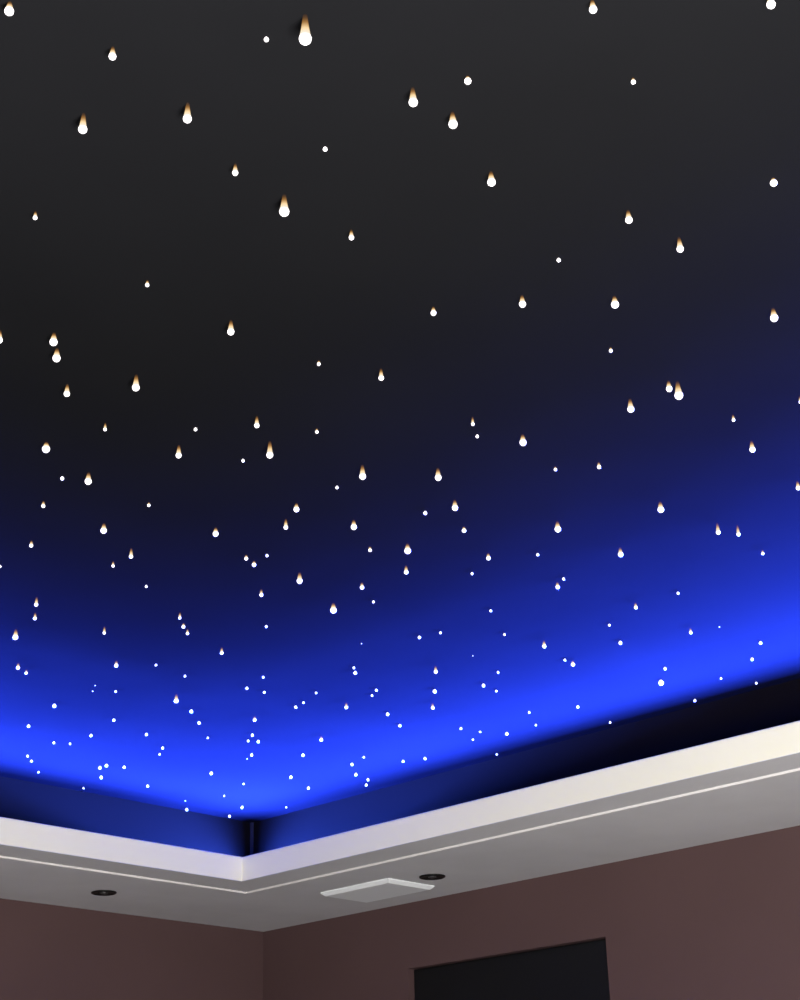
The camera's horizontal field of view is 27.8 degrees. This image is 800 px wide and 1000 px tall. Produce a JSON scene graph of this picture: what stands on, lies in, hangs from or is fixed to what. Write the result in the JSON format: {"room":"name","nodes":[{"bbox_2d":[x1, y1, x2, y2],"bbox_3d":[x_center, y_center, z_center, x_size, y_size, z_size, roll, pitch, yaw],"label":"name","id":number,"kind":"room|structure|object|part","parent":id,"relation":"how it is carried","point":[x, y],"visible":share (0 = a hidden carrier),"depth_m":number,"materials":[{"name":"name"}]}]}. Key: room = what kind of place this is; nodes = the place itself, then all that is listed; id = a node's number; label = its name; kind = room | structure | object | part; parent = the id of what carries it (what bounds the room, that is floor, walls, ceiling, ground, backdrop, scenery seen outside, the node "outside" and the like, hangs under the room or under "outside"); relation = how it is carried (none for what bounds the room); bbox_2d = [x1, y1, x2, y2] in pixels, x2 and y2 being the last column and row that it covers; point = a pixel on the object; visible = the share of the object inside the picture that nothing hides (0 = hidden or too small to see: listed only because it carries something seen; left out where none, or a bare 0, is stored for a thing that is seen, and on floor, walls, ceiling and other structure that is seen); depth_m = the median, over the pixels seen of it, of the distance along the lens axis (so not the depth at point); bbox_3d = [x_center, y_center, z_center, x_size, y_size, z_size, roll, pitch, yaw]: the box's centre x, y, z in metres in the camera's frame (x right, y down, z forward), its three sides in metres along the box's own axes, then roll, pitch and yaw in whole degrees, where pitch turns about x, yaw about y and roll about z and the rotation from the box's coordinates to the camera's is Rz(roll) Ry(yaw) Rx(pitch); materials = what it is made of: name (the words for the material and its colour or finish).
{"room":"home theater","nodes":[
{"label":"home theater","id":0,"kind":"room"},
{"bbox_2d":[0,898,262,999],"bbox_3d":[-2.577,1.689,3.097,0.100,2.360,6.248,-23,-31,39],"label":"wall","id":1,"kind":"structure","parent":0,"point":[48,952],"depth_m":5.07,"materials":[{"name":"brown paint"}]},
{"bbox_2d":[0,771,799,931],"bbox_3d":[-0.296,-0.335,1.457,6.496,0.008,6.180,-23,-31,39],"label":"ceiling","id":2,"kind":"structure","parent":1,"relation":"attached to","point":[772,803],"depth_m":4.56,"materials":[{"name":"grey paint"}]},
{"bbox_2d":[91,890,116,895],"bbox_3d":[-0.878,1.165,4.789,0.075,0.006,0.075,-23,-31,39],"label":"recessed light","id":3,"kind":"object","parent":2,"relation":"in","point":[96,892],"visible":1,"depth_m":4.78,"materials":[{"name":"black metal"}]},
{"bbox_2d":[321,878,433,902],"bbox_3d":[-0.069,1.176,4.858,0.288,0.012,0.196,-23,-31,39],"label":"ceiling panel","id":4,"kind":"object","parent":2,"relation":"attached to","point":[385,888],"visible":1,"depth_m":4.82,"materials":[{"name":"white plastic"}]},
{"bbox_3d":[-0.069,1.176,4.858,0.252,0.012,0.160,-23,-31,39],"label":"plate","id":5,"kind":"part","parent":4,"relation":"part of","materials":[{"name":"white plastic"}]},
{"bbox_2d":[0,768,799,893],"bbox_3d":[-0.296,-0.335,1.457,5.460,0.008,5.144,-23,-31,39],"label":"trim","id":6,"kind":"structure","parent":2,"relation":"attached to","point":[797,769],"depth_m":4.35,"materials":[{"name":"white paint"}]},
{"bbox_2d":[419,874,444,879],"bbox_3d":[0.094,1.098,4.702,0.077,0.006,0.077,-23,-31,39],"label":"recessed light","id":7,"kind":"object","parent":2,"relation":"in","point":[425,876],"visible":1,"depth_m":4.70,"materials":[{"name":"black metal"}]},
{"bbox_2d":[0,752,799,891],"bbox_3d":[-0.296,-0.337,1.458,5.452,0.001,5.136,-23,-31,39],"label":"trim","id":8,"kind":"structure","parent":1,"relation":"attached to","point":[791,761],"depth_m":4.26,"materials":[{"name":"grey paint"}]},
{"bbox_2d":[0,0,799,822],"bbox_3d":[-0.304,-0.596,1.573,5.888,0.050,5.572,-23,-31,39],"label":"ceiling","id":9,"kind":"structure","parent":0,"point":[550,108],"depth_m":2.46,"materials":[{"name":"paint"}]},
{"bbox_2d":[4,3,13,15],"bbox_3d":[-0.406,-0.510,1.677,0.010,0.017,0.010,-23,-31,39],"label":"recessed light","id":10,"kind":"object","parent":9,"relation":"in","point":[8,10],"visible":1,"depth_m":1.67,"materials":[{"name":"white"}]},
{"bbox_2d":[13,632,17,639],"bbox_3d":[-0.819,0.286,3.440,0.012,0.024,0.012,-23,-31,39],"label":"recessed light","id":11,"kind":"object","parent":9,"relation":"in","point":[15,635],"visible":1,"depth_m":3.44,"materials":[{"name":"white"}]},
{"bbox_2d":[42,444,49,452],"bbox_3d":[-0.575,-0.085,2.623,0.013,0.019,0.013,-23,-31,39],"label":"recessed light","id":12,"kind":"object","parent":9,"relation":"in","point":[45,448],"visible":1,"depth_m":2.62,"materials":[{"name":"white"}]},
{"bbox_2d":[49,335,57,345],"bbox_3d":[-0.493,-0.229,2.303,0.011,0.020,0.011,-23,-31,39],"label":"recessed light","id":13,"kind":"object","parent":9,"relation":"in","point":[53,341],"visible":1,"depth_m":2.30,"materials":[{"name":"white glass"}]},
{"bbox_2d":[52,351,60,361],"bbox_3d":[-0.498,-0.210,2.343,0.012,0.022,0.012,-23,-31,39],"label":"recessed light","id":14,"kind":"object","parent":9,"relation":"in","point":[56,357],"visible":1,"depth_m":2.34,"materials":[{"name":"white glass"}]},
{"bbox_2d":[64,387,69,396],"bbox_3d":[-0.504,-0.166,2.444,0.009,0.021,0.009,-23,-31,39],"label":"recessed light","id":15,"kind":"object","parent":9,"relation":"in","point":[66,392],"visible":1,"depth_m":2.44,"materials":[{"name":"white"}]},
{"bbox_2d":[78,118,86,133],"bbox_3d":[-0.362,-0.431,1.848,0.010,0.027,0.010,-23,-31,39],"label":"recessed light","id":16,"kind":"object","parent":9,"relation":"in","point":[82,128],"visible":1,"depth_m":1.84,"materials":[{"name":"white"}]},
{"bbox_3d":[-0.362,-0.434,1.849,0.009,0.019,0.009,-23,-31,39],"label":"fibre stem","id":17,"kind":"part","parent":16,"relation":"part of","materials":[{"name":"white plastic"}]},
{"bbox_2d":[85,475,91,484],"bbox_3d":[-0.527,-0.036,2.733,0.012,0.022,0.012,-23,-31,39],"label":"recessed light","id":18,"kind":"object","parent":9,"relation":"in","point":[88,480],"visible":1,"depth_m":2.73,"materials":[{"name":"white"}]},
{"bbox_2d":[100,525,106,533],"bbox_3d":[-0.538,0.052,2.934,0.012,0.020,0.012,-23,-31,39],"label":"recessed light","id":19,"kind":"object","parent":9,"relation":"in","point":[103,530],"visible":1,"depth_m":2.93,"materials":[{"name":"white glass"}]},
{"bbox_2d":[109,49,115,59],"bbox_3d":[-0.311,-0.483,1.746,0.008,0.017,0.008,-23,-31,39],"label":"recessed light","id":20,"kind":"object","parent":9,"relation":"in","point":[112,56],"visible":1,"depth_m":1.74,"materials":[{"name":"white"}]},
{"bbox_2d":[132,379,139,390],"bbox_3d":[-0.396,-0.175,2.422,0.011,0.027,0.011,-23,-31,39],"label":"recessed light","id":21,"kind":"object","parent":9,"relation":"in","point":[135,387],"visible":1,"depth_m":2.42,"materials":[{"name":"white"}]},
{"bbox_2d":[176,448,181,457],"bbox_3d":[-0.362,-0.079,2.646,0.010,0.023,0.010,-23,-31,39],"label":"recessed light","id":22,"kind":"object","parent":9,"relation":"in","point":[178,453],"visible":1,"depth_m":2.64,"materials":[{"name":"white glass"}]},
{"bbox_2d":[183,108,191,122],"bbox_3d":[-0.241,-0.440,1.836,0.010,0.026,0.010,-23,-31,39],"label":"recessed light","id":23,"kind":"object","parent":9,"relation":"in","point":[187,118],"visible":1,"depth_m":1.83,"materials":[{"name":"white"}]},
{"bbox_3d":[-0.241,-0.443,1.837,0.009,0.019,0.009,-23,-31,39],"label":"fibre stem","id":24,"kind":"part","parent":23,"relation":"part of","materials":[{"name":"white plastic"}]},
{"bbox_2d":[213,529,217,536],"bbox_3d":[-0.338,0.059,2.966,0.011,0.018,0.011,-23,-31,39],"label":"recessed light","id":25,"kind":"object","parent":9,"relation":"in","point":[215,533],"visible":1,"depth_m":2.96,"materials":[{"name":"white glass"}]},
{"bbox_2d":[227,324,233,334],"bbox_3d":[-0.239,-0.243,2.283,0.010,0.023,0.010,-23,-31,39],"label":"recessed light","id":26,"kind":"object","parent":9,"relation":"in","point":[230,331],"visible":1,"depth_m":2.28,"materials":[{"name":"white glass"}]},
{"bbox_2d":[232,166,237,175],"bbox_3d":[-0.198,-0.398,1.946,0.007,0.016,0.007,-23,-31,39],"label":"recessed light","id":27,"kind":"object","parent":9,"relation":"in","point":[235,171],"visible":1,"depth_m":1.94,"materials":[{"name":"white"}]},
{"bbox_2d":[254,419,258,427],"bbox_3d":[-0.227,-0.123,2.558,0.008,0.020,0.008,-23,-31,39],"label":"recessed light","id":28,"kind":"object","parent":9,"relation":"in","point":[256,425],"visible":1,"depth_m":2.55,"materials":[{"name":"white glass"}]},
{"bbox_2d":[266,446,272,457],"bbox_3d":[-0.213,-0.082,2.641,0.011,0.030,0.011,-23,-31,39],"label":"recessed light","id":29,"kind":"object","parent":9,"relation":"in","point":[269,454],"visible":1,"depth_m":2.63,"materials":[{"name":"white"}]},
{"bbox_2d":[279,200,288,216],"bbox_3d":[-0.144,-0.365,2.006,0.013,0.030,0.013,-23,-31,39],"label":"recessed light","id":30,"kind":"object","parent":9,"relation":"in","point":[284,211],"visible":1,"depth_m":2.00,"materials":[{"name":"white glass"}]},
{"bbox_3d":[-0.144,-0.369,2.007,0.011,0.021,0.011,14,-28,-32],"label":"fibre stem","id":31,"kind":"part","parent":30,"relation":"part of","materials":[{"name":"white plastic"}]},
{"bbox_2d":[297,575,301,583],"bbox_3d":[-0.198,0.154,3.183,0.012,0.024,0.012,-23,-31,39],"label":"recessed light","id":32,"kind":"object","parent":9,"relation":"in","point":[299,579],"visible":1,"depth_m":3.18,"materials":[{"name":"white"}]},
{"bbox_2d":[299,22,311,44],"bbox_3d":[-0.100,-0.496,1.704,0.014,0.038,0.014,-23,-31,39],"label":"recessed light","id":33,"kind":"object","parent":9,"relation":"in","point":[305,38],"visible":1,"depth_m":1.70,"materials":[{"name":"white"}]},
{"bbox_3d":[-0.100,-0.500,1.706,0.012,0.028,0.012,-23,-31,39],"label":"fibre stem","id":34,"kind":"part","parent":33,"relation":"part of","materials":[{"name":"white plastic"}]},
{"bbox_2d":[330,605,336,612],"bbox_3d":[-0.138,0.224,3.347,0.013,0.022,0.013,-23,-31,39],"label":"recessed light","id":35,"kind":"object","parent":9,"relation":"in","point":[333,608],"visible":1,"depth_m":3.34,"materials":[{"name":"white glass"}]},
{"bbox_2d":[349,232,353,239],"bbox_3d":[-0.063,-0.342,2.083,0.007,0.015,0.007,-23,-31,39],"label":"recessed light","id":36,"kind":"object","parent":9,"relation":"in","point":[351,237],"visible":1,"depth_m":2.08,"materials":[{"name":"white"}]},
{"bbox_2d":[351,522,356,529],"bbox_3d":[-0.084,0.045,2.951,0.011,0.019,0.011,-23,-31,39],"label":"recessed light","id":37,"kind":"object","parent":9,"relation":"in","point":[353,526],"visible":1,"depth_m":2.95,"materials":[{"name":"white"}]},
{"bbox_2d":[359,469,365,479],"bbox_3d":[-0.063,-0.047,2.735,0.012,0.027,0.012,-23,-31,39],"label":"recessed light","id":38,"kind":"object","parent":9,"relation":"in","point":[362,475],"visible":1,"depth_m":2.73,"materials":[{"name":"white"}]},
{"bbox_2d":[379,372,383,380],"bbox_3d":[-0.028,-0.188,2.426,0.008,0.020,0.008,-23,-31,39],"label":"recessed light","id":39,"kind":"object","parent":9,"relation":"in","point":[381,377],"visible":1,"depth_m":2.42,"materials":[{"name":"white glass"}]},
{"bbox_2d":[0,678,799,856],"bbox_3d":[-0.299,-0.456,1.511,5.828,0.258,5.512,-23,-31,39],"label":"wall","id":40,"kind":"structure","parent":9,"relation":"attached to","point":[778,704],"depth_m":4.62,"materials":[{"name":"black paint"}]},
{"bbox_2d":[250,822,253,854],"bbox_3d":[-0.471,1.151,5.130,0.008,0.256,0.008,-23,-31,39],"label":"trim","id":41,"kind":"structure","parent":40,"relation":"attached to","point":[251,823],"depth_m":5.16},
{"bbox_2d":[0,721,799,880],"bbox_3d":[-0.297,-0.369,1.473,5.254,0.070,4.938,-23,-31,39],"label":"trim","id":42,"kind":"structure","parent":40,"relation":"attached to","point":[781,740],"depth_m":4.23,"materials":[{"name":"white paint"}]},
{"bbox_2d":[404,545,410,553],"bbox_3d":[0.014,0.092,3.062,0.012,0.021,0.012,-23,-31,39],"label":"recessed light","id":43,"kind":"object","parent":9,"relation":"in","point":[407,550],"visible":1,"depth_m":3.06,"materials":[{"name":"white"}]},
{"bbox_2d":[409,92,417,106],"bbox_3d":[0.015,-0.454,1.822,0.010,0.025,0.010,-23,-31,39],"label":"recessed light","id":44,"kind":"object","parent":9,"relation":"in","point":[413,101],"visible":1,"depth_m":1.82,"materials":[{"name":"white"}]},
{"bbox_3d":[0.015,-0.458,1.823,0.009,0.017,0.009,-16,-28,29],"label":"fibre stem","id":45,"kind":"part","parent":44,"relation":"part of","materials":[{"name":"white plastic"}]},
{"bbox_2d":[431,308,435,315],"bbox_3d":[0.047,-0.265,2.266,0.008,0.014,0.008,-23,-31,39],"label":"recessed light","id":46,"kind":"object","parent":9,"relation":"in","point":[433,312],"visible":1,"depth_m":2.26,"materials":[{"name":"white glass"}]},
{"bbox_2d":[435,471,441,480],"bbox_3d":[0.065,-0.043,2.755,0.011,0.023,0.011,-23,-31,39],"label":"recessed light","id":47,"kind":"object","parent":9,"relation":"in","point":[438,477],"visible":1,"depth_m":2.75,"materials":[{"name":"white glass"}]},
{"bbox_2d":[448,115,457,128],"bbox_3d":[0.061,-0.438,1.865,0.011,0.022,0.011,-23,-31,39],"label":"recessed light","id":48,"kind":"object","parent":9,"relation":"in","point":[452,124],"visible":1,"depth_m":1.86,"materials":[{"name":"white"}]},
{"bbox_2d":[452,502,457,510],"bbox_3d":[0.098,0.010,2.880,0.011,0.021,0.011,-23,-31,39],"label":"recessed light","id":49,"kind":"object","parent":9,"relation":"in","point":[454,507],"visible":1,"depth_m":2.88,"materials":[{"name":"white glass"}]},
{"bbox_2d":[464,76,470,84],"bbox_3d":[0.076,-0.470,1.808,0.008,0.011,0.008,-23,-31,39],"label":"recessed light","id":50,"kind":"object","parent":9,"relation":"in","point":[467,80],"visible":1,"depth_m":1.80,"materials":[{"name":"white"}]},
{"bbox_2d":[487,174,495,186],"bbox_3d":[0.112,-0.392,1.974,0.010,0.020,0.010,-23,-31,39],"label":"recessed light","id":51,"kind":"object","parent":9,"relation":"in","point":[491,181],"visible":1,"depth_m":1.97,"materials":[{"name":"white"}]},
{"bbox_2d":[519,298,525,307],"bbox_3d":[0.170,-0.276,2.243,0.010,0.019,0.010,-23,-31,39],"label":"recessed light","id":52,"kind":"object","parent":9,"relation":"in","point":[522,303],"visible":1,"depth_m":2.24,"materials":[{"name":"white"}]},
{"bbox_2d":[520,437,525,445],"bbox_3d":[0.201,-0.098,2.645,0.012,0.020,0.012,-23,-31,39],"label":"recessed light","id":53,"kind":"object","parent":9,"relation":"in","point":[522,440],"visible":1,"depth_m":2.64,"materials":[{"name":"white glass"}]},
{"bbox_2d":[555,523,560,531],"bbox_3d":[0.291,0.050,2.982,0.012,0.022,0.012,-23,-31,39],"label":"recessed light","id":54,"kind":"object","parent":9,"relation":"in","point":[557,526],"visible":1,"depth_m":2.98,"materials":[{"name":"white glass"}]},
{"bbox_2d":[589,2,596,13],"bbox_3d":[0.203,-0.519,1.699,0.009,0.017,0.009,-23,-31,39],"label":"recessed light","id":55,"kind":"object","parent":9,"relation":"in","point":[593,9],"visible":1,"depth_m":1.70,"materials":[{"name":"white"}]},
{"bbox_2d":[611,298,618,307],"bbox_3d":[0.299,-0.276,2.252,0.011,0.018,0.011,-23,-31,39],"label":"recessed light","id":56,"kind":"object","parent":9,"relation":"in","point":[614,304],"visible":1,"depth_m":2.25,"materials":[{"name":"white glass"}]},
{"bbox_2d":[618,549,622,556],"bbox_3d":[0.424,0.101,3.109,0.010,0.019,0.010,-23,-31,39],"label":"recessed light","id":57,"kind":"object","parent":9,"relation":"in","point":[620,553],"visible":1,"depth_m":3.10,"materials":[{"name":"white glass"}]},
{"bbox_2d":[625,213,632,223],"bbox_3d":[0.291,-0.361,2.059,0.009,0.019,0.009,-23,-31,39],"label":"recessed light","id":58,"kind":"object","parent":9,"relation":"in","point":[628,219],"visible":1,"depth_m":2.05,"materials":[{"name":"white glass"}]},
{"bbox_2d":[627,402,633,412],"bbox_3d":[0.362,-0.148,2.539,0.011,0.023,0.011,-23,-31,39],"label":"recessed light","id":59,"kind":"object","parent":9,"relation":"in","point":[630,408],"visible":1,"depth_m":2.53,"materials":[{"name":"white"}]},
{"bbox_2d":[658,504,663,512],"bbox_3d":[0.470,0.013,2.912,0.012,0.021,0.012,-23,-31,39],"label":"recessed light","id":60,"kind":"object","parent":9,"relation":"in","point":[660,507],"visible":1,"depth_m":2.91,"materials":[{"name":"white glass"}]},
{"bbox_2d":[666,383,671,391],"bbox_3d":[0.414,-0.175,2.487,0.010,0.018,0.010,-23,-31,39],"label":"recessed light","id":61,"kind":"object","parent":9,"relation":"in","point":[669,387],"visible":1,"depth_m":2.48,"materials":[{"name":"white glass"}]},
{"bbox_2d":[675,386,682,399],"bbox_3d":[0.429,-0.169,2.489,0.013,0.030,0.013,-23,-31,39],"label":"recessed light","id":62,"kind":"object","parent":9,"relation":"in","point":[678,393],"visible":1,"depth_m":2.48,"materials":[{"name":"white"}]},
{"bbox_3d":[0.428,-0.173,2.490,0.012,0.021,0.012,-23,-31,39],"label":"fibre stem","id":63,"kind":"part","parent":62,"relation":"part of","materials":[{"name":"white plastic"}]},
{"bbox_2d":[677,241,683,252],"bbox_3d":[0.367,-0.335,2.119,0.010,0.022,0.010,-23,-31,39],"label":"recessed light","id":64,"kind":"object","parent":9,"relation":"in","point":[680,248],"visible":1,"depth_m":2.11,"materials":[{"name":"white glass"}]},
{"bbox_2d":[716,526,719,534],"bbox_3d":[0.592,0.054,3.010,0.008,0.023,0.008,-23,-31,39],"label":"recessed light","id":65,"kind":"object","parent":9,"relation":"in","point":[717,527],"visible":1,"depth_m":3.01,"materials":[{"name":"white"}]},
{"bbox_2d":[749,443,754,452],"bbox_3d":[0.586,-0.089,2.691,0.010,0.021,0.010,-23,-31,39],"label":"recessed light","id":66,"kind":"object","parent":9,"relation":"in","point":[752,448],"visible":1,"depth_m":2.69,"materials":[{"name":"white"}]},
{"bbox_2d":[766,0,775,8],"bbox_3d":[0.390,-0.524,1.700,0.010,0.016,0.010,-23,-31,39],"label":"recessed light","id":67,"kind":"object","parent":9,"relation":"in","point":[770,4],"visible":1,"depth_m":1.70,"materials":[{"name":"white"}]},
{"bbox_2d":[770,178,776,186],"bbox_3d":[0.463,-0.394,2.004,0.009,0.012,0.009,-23,-31,39],"label":"recessed light","id":68,"kind":"object","parent":9,"relation":"in","point":[773,182],"visible":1,"depth_m":2.00,"materials":[{"name":"white"}]},
{"bbox_2d":[770,311,777,321],"bbox_3d":[0.531,-0.263,2.294,0.012,0.021,0.012,-23,-31,39],"label":"recessed light","id":69,"kind":"object","parent":9,"relation":"in","point":[774,317],"visible":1,"depth_m":2.29,"materials":[{"name":"white glass"}]},
{"bbox_2d":[263,825,799,999],"bbox_3d":[1.913,1.547,3.078,6.453,2.360,0.100,-23,-31,39],"label":"wall","id":70,"kind":"structure","parent":0,"point":[720,920],"depth_m":4.51,"materials":[{"name":"brown paint"}]},
{"bbox_2d":[414,939,609,999],"bbox_3d":[0.336,2.300,4.360,0.764,2.090,0.090,-23,-31,39],"label":"television","id":71,"kind":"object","parent":70,"relation":"in","point":[579,971],"depth_m":4.72,"materials":[{"name":"black metal"}]}
]}

